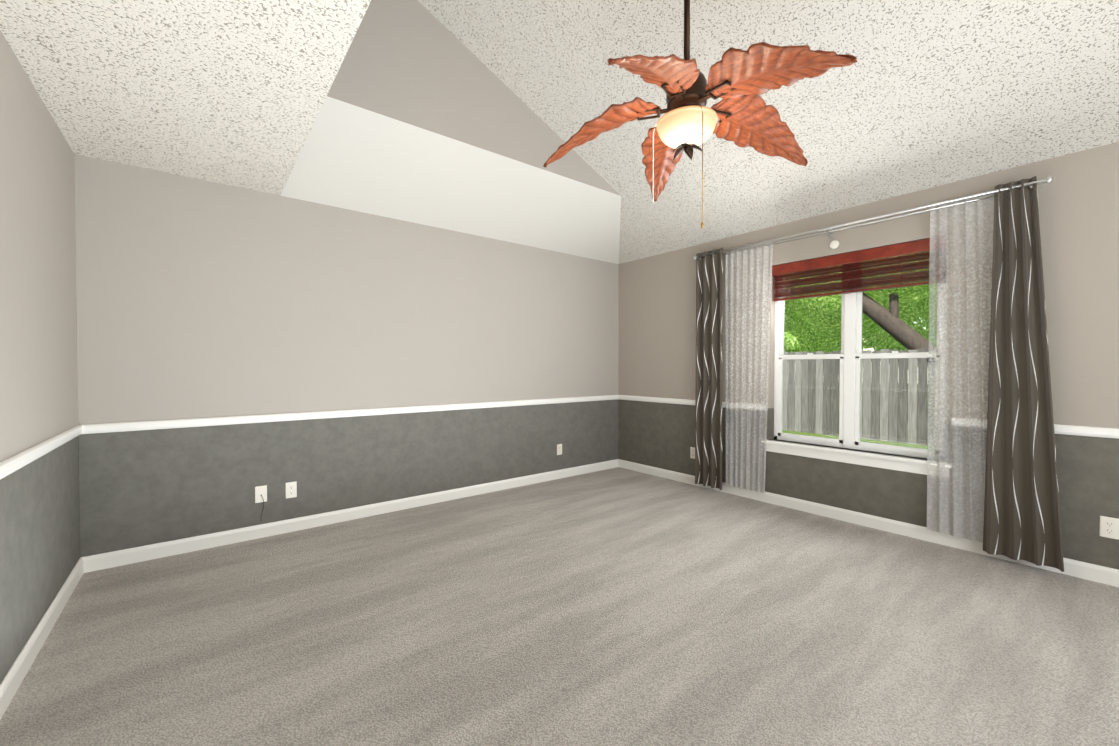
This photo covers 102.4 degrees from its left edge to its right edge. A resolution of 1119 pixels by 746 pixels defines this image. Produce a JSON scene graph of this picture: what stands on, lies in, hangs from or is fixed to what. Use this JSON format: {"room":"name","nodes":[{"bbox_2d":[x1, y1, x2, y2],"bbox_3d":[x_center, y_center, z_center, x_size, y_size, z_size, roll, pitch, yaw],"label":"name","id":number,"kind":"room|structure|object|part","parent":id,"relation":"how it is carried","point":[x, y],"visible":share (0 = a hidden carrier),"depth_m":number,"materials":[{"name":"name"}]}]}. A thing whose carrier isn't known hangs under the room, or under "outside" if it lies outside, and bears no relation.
{"room":"empty bedroom","nodes":[
{"label":"empty bedroom","id":0,"kind":"room"},
{"bbox_2d":[0,30,79,683],"bbox_3d":[-0.921,-0.162,0.156,0.120,2.740,6.440,-1,1,-39],"label":"wall","id":1,"kind":"structure","parent":0,"point":[39,527],"depth_m":1.94,"materials":[{"name":"paint"}]},
{"bbox_2d":[0,425,82,479],"bbox_3d":[-0.867,0.365,0.208,0.020,0.055,6.200,-1,1,-39],"label":"chair rail","id":2,"kind":"object","parent":1,"relation":"attached to","point":[12,464],"visible":1,"depth_m":1.89,"materials":[{"name":"white wood"}]},
{"bbox_2d":[0,558,83,719],"bbox_3d":[-0.869,1.161,0.217,0.014,0.092,6.200,-1,1,-39],"label":"baseboard","id":3,"kind":"structure","parent":1,"relation":"attached to","point":[10,684],"depth_m":1.89,"materials":[{"name":"white wood"}]},
{"bbox_2d":[0,0,370,195],"bbox_3d":[-0.476,-1.237,0.496,1.020,0.001,6.200,-1,1,-39],"label":"ceiling strip","id":4,"kind":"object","parent":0,"point":[231,92],"visible":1,"depth_m":1.89,"materials":[{"name":"white paint"}]},
{"bbox_2d":[74,154,618,556],"bbox_3d":[-1.038,-0.079,4.106,4.620,2.460,0.120,-1,1,-39],"label":"wall","id":5,"kind":"structure","parent":0,"point":[197,298],"depth_m":3.34,"materials":[{"name":"paint"}]},
{"bbox_2d":[255,485,266,516],"bbox_3d":[-2.108,0.923,3.179,0.070,0.247,0.019,-1,1,-39],"label":"outlet","id":6,"kind":"object","parent":5,"relation":"attached to","point":[260,493],"visible":1,"depth_m":3.18,"materials":[{"name":"white plastic"}]},
{"bbox_3d":[-2.112,0.858,3.183,0.070,0.115,0.006,-1,1,-39],"label":"plate","id":7,"kind":"part","parent":6,"relation":"part of","materials":[{"name":"white plastic"}]},
{"bbox_2d":[286,481,296,498],"bbox_3d":[-1.966,0.858,3.298,0.070,0.115,0.008,-1,1,-39],"label":"electrical outlet","id":8,"kind":"object","parent":5,"relation":"attached to","point":[291,489],"visible":1,"depth_m":3.30,"materials":[{"name":"white plastic"}]},
{"bbox_2d":[80,459,617,572],"bbox_3d":[-1.044,1.106,4.033,4.500,0.092,0.014,-1,1,-39],"label":"baseboard","id":9,"kind":"structure","parent":5,"relation":"attached to","point":[96,562],"depth_m":3.35,"materials":[{"name":"white wood"}]},
{"bbox_2d":[81,395,617,433],"bbox_3d":[-1.042,0.310,4.020,4.500,0.055,0.020,-1,1,-39],"label":"trim","id":10,"kind":"structure","parent":5,"relation":"attached to","point":[142,425],"depth_m":3.32,"materials":[{"name":"white wood"}]},
{"bbox_2d":[557,444,561,454],"bbox_3d":[0.002,0.828,4.867,0.070,0.115,0.008,-1,1,-39],"label":"electrical outlet","id":11,"kind":"object","parent":5,"relation":"attached to","point":[559,449],"visible":1,"depth_m":4.86,"materials":[{"name":"white plastic"}]},
{"bbox_2d":[280,96,620,263],"bbox_3d":[-0.384,-1.470,3.988,3.480,0.366,0.850,-1,1,-39],"label":"ceiling band","id":12,"kind":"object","parent":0,"point":[354,158],"visible":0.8,"depth_m":3.53,"materials":[{"name":"white paint"}]},
{"bbox_2d":[327,0,620,195],"bbox_3d":[-0.452,-2.209,3.380,2.630,1.131,0.001,-1,1,-39],"label":"gable","id":13,"kind":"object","parent":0,"point":[416,63],"visible":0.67,"depth_m":3.07,"materials":[{"name":"beige paint"}]},
{"bbox_2d":[0,467,1118,745],"bbox_3d":[0.885,1.187,1.616,4.500,0.001,6.200,-1,1,-39],"label":"floor","id":14,"kind":"structure","parent":0,"point":[618,607],"depth_m":2.01,"materials":[{"name":"carpet"}]},
{"bbox_2d":[418,0,1118,263],"bbox_3d":[1.284,-2.005,1.888,3.480,1.496,6.200,-1,1,-39],"label":"ceiling slope","id":15,"kind":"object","parent":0,"point":[918,95],"visible":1,"depth_m":2.75,"materials":[{"name":"white paint"}]},
{"bbox_2d":[543,0,856,227],"bbox_3d":[0.595,-1.428,1.971,1.306,1.650,1.265,-1,1,-39],"label":"ceiling fan","id":16,"kind":"object","parent":15,"relation":"hanging from","point":[741,113],"visible":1,"depth_m":1.96,"materials":[{"name":"brown wood"}]},
{"bbox_3d":[0.193,-1.129,2.144,0.577,0.217,0.270,0,14,15],"label":"blade","id":17,"kind":"part","parent":16,"relation":"part of","materials":[{"name":"brown wood"}]},
{"bbox_3d":[0.341,-1.123,1.701,0.270,0.217,0.577,16,9,32],"label":"blade","id":18,"kind":"part","parent":16,"relation":"part of","materials":[{"name":"brown wood"}]},
{"bbox_3d":[0.569,-1.133,2.421,0.270,0.217,0.577,-13,1,-2],"label":"blade","id":19,"kind":"part","parent":16,"relation":"part of","materials":[{"name":"brown wood"}]},
{"bbox_3d":[0.572,-1.256,2.022,0.178,0.275,0.178,-1,1,-39],"label":"motor","id":20,"kind":"part","parent":16,"relation":"part of","materials":[{"name":"brown metal"}]},
{"bbox_3d":[0.572,-1.078,2.025,0.264,0.098,0.264,-1,1,-39],"label":"lamp shade","id":21,"kind":"part","parent":16,"relation":"part of","materials":[{"name":"beige glass"}]},
{"bbox_3d":[0.948,-1.129,2.149,0.577,0.217,0.270,0,-12,-21],"label":"blade","id":22,"kind":"part","parent":16,"relation":"part of","materials":[{"name":"brown wood"}]},
{"bbox_3d":[0.807,-1.123,1.704,0.270,0.217,0.577,16,-9,-38],"label":"blade","id":23,"kind":"part","parent":16,"relation":"part of","materials":[{"name":"brown wood"}]},
{"bbox_2d":[618,142,1118,569],"bbox_3d":[2.695,-0.064,3.042,0.130,2.460,6.440,-1,1,-39],"label":"wall","id":24,"kind":"structure","parent":0,"point":[1078,197],"depth_m":3.15,"materials":[{"name":"paint"}]},
{"bbox_2d":[690,447,694,458],"bbox_3d":[1.370,0.819,4.607,0.006,0.115,0.070,-1,1,-39],"label":"outlet","id":25,"kind":"object","parent":24,"relation":"attached to","point":[691,452],"visible":0.63,"depth_m":4.61,"materials":[{"name":"white plastic"}]},
{"bbox_2d":[824,229,832,237],"bbox_3d":[2.116,-1.118,3.544,0.130,0.075,0.024,-1,1,-39],"label":"curtain rod bracket","id":26,"kind":"object","parent":24,"relation":"attached to","point":[829,233],"visible":0.82,"depth_m":3.57,"materials":[{"name":"silver metal"}]},
{"bbox_2d":[830,240,839,248],"bbox_3d":[2.177,-1.016,3.562,0.014,0.070,0.070,-1,1,-39],"label":"sensor","id":27,"kind":"object","parent":24,"relation":"attached to","point":[834,244],"visible":1,"depth_m":3.56,"materials":[{"name":"white plastic"}]},
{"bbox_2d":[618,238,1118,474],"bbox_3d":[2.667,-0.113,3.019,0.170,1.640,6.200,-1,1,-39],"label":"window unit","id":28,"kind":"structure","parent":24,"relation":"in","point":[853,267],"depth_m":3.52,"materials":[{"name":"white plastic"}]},
{"bbox_2d":[618,459,1118,586],"bbox_3d":[2.639,1.121,3.014,0.014,0.092,6.200,-1,1,-39],"label":"baseboard","id":29,"kind":"structure","parent":24,"relation":"attached to","point":[1093,572],"depth_m":3.33,"materials":[{"name":"white wood"}]},
{"bbox_2d":[1100,516,1118,539],"bbox_3d":[3.052,0.858,2.496,0.008,0.115,0.070,-1,1,-39],"label":"outlet","id":30,"kind":"object","parent":24,"relation":"attached to","point":[1103,526],"depth_m":2.49,"materials":[{"name":"white plastic"}]},
{"label":"outside","id":31,"kind":"structure","parent":0,"visible":0},
{"bbox_2d":[782,251,936,448],"bbox_3d":[17.682,-2.405,17.136,40.920,7.385,55.000,-1,1,-39],"label":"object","id":32,"kind":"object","parent":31,"point":[812,402],"depth_m":9.18,"materials":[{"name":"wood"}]},
{"bbox_3d":[2.811,-1.106,2.672,0.130,0.075,0.024,-1,1,-39],"label":"curtain rod bracket","id":33,"kind":"object","parent":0,"visible":0},
{"bbox_2d":[695,178,1045,257],"bbox_3d":[2.077,-1.125,3.512,0.022,0.022,2.370,-1,1,-39],"label":"curtain rod","id":34,"kind":"object","parent":33,"relation":"attached to","point":[910,210],"visible":0.87,"depth_m":3.17,"materials":[{"name":"silver metal"}]},
{"bbox_2d":[695,248,722,489],"bbox_3d":[1.438,-0.037,4.330,0.060,2.270,0.303,-1,1,-39],"label":"curtain","id":35,"kind":"object","parent":34,"relation":"hanging from","point":[708,411],"visible":1,"depth_m":4.34,"materials":[{"name":"grey fabric"}]},
{"bbox_2d":[983,176,1063,571],"bbox_3d":[2.760,-0.013,2.672,0.050,2.270,0.345,-1,1,-39],"label":"curtain","id":36,"kind":"object","parent":34,"relation":"hanging from","point":[1022,519],"visible":1,"depth_m":2.69,"materials":[{"name":"grey fabric"}]},
{"bbox_2d":[1046,176,1052,182],"bbox_3d":[2.816,-1.112,2.586,0.032,0.040,0.032,-1,1,-39],"label":"curtain rod finial","id":37,"kind":"object","parent":34,"relation":"attached to","point":[1049,179],"visible":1,"depth_m":2.58,"materials":[{"name":"silver metal"}]},
{"bbox_2d":[723,185,1042,254],"bbox_3d":[2.120,-1.114,3.547,0.014,0.013,2.310,-1,1,-39],"label":"curtain rod","id":38,"kind":"object","parent":33,"relation":"attached to","point":[969,201],"visible":0.66,"depth_m":3.29,"materials":[{"name":"silver metal"}]},
{"bbox_2d":[725,242,772,493],"bbox_3d":[1.708,-0.041,4.079,0.030,2.205,0.450,-1,1,-39],"label":"sheer curtain","id":39,"kind":"object","parent":38,"relation":"hanging from","point":[745,458],"visible":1,"depth_m":4.08,"materials":[{"name":"white fabric"}]},
{"bbox_2d":[927,184,1040,541],"bbox_3d":[2.707,-0.023,2.827,0.030,2.205,0.613,-1,1,-39],"label":"sheer curtain","id":40,"kind":"object","parent":38,"relation":"hanging from","point":[955,498],"visible":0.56,"depth_m":2.95,"materials":[{"name":"white fabric"}]}
]}

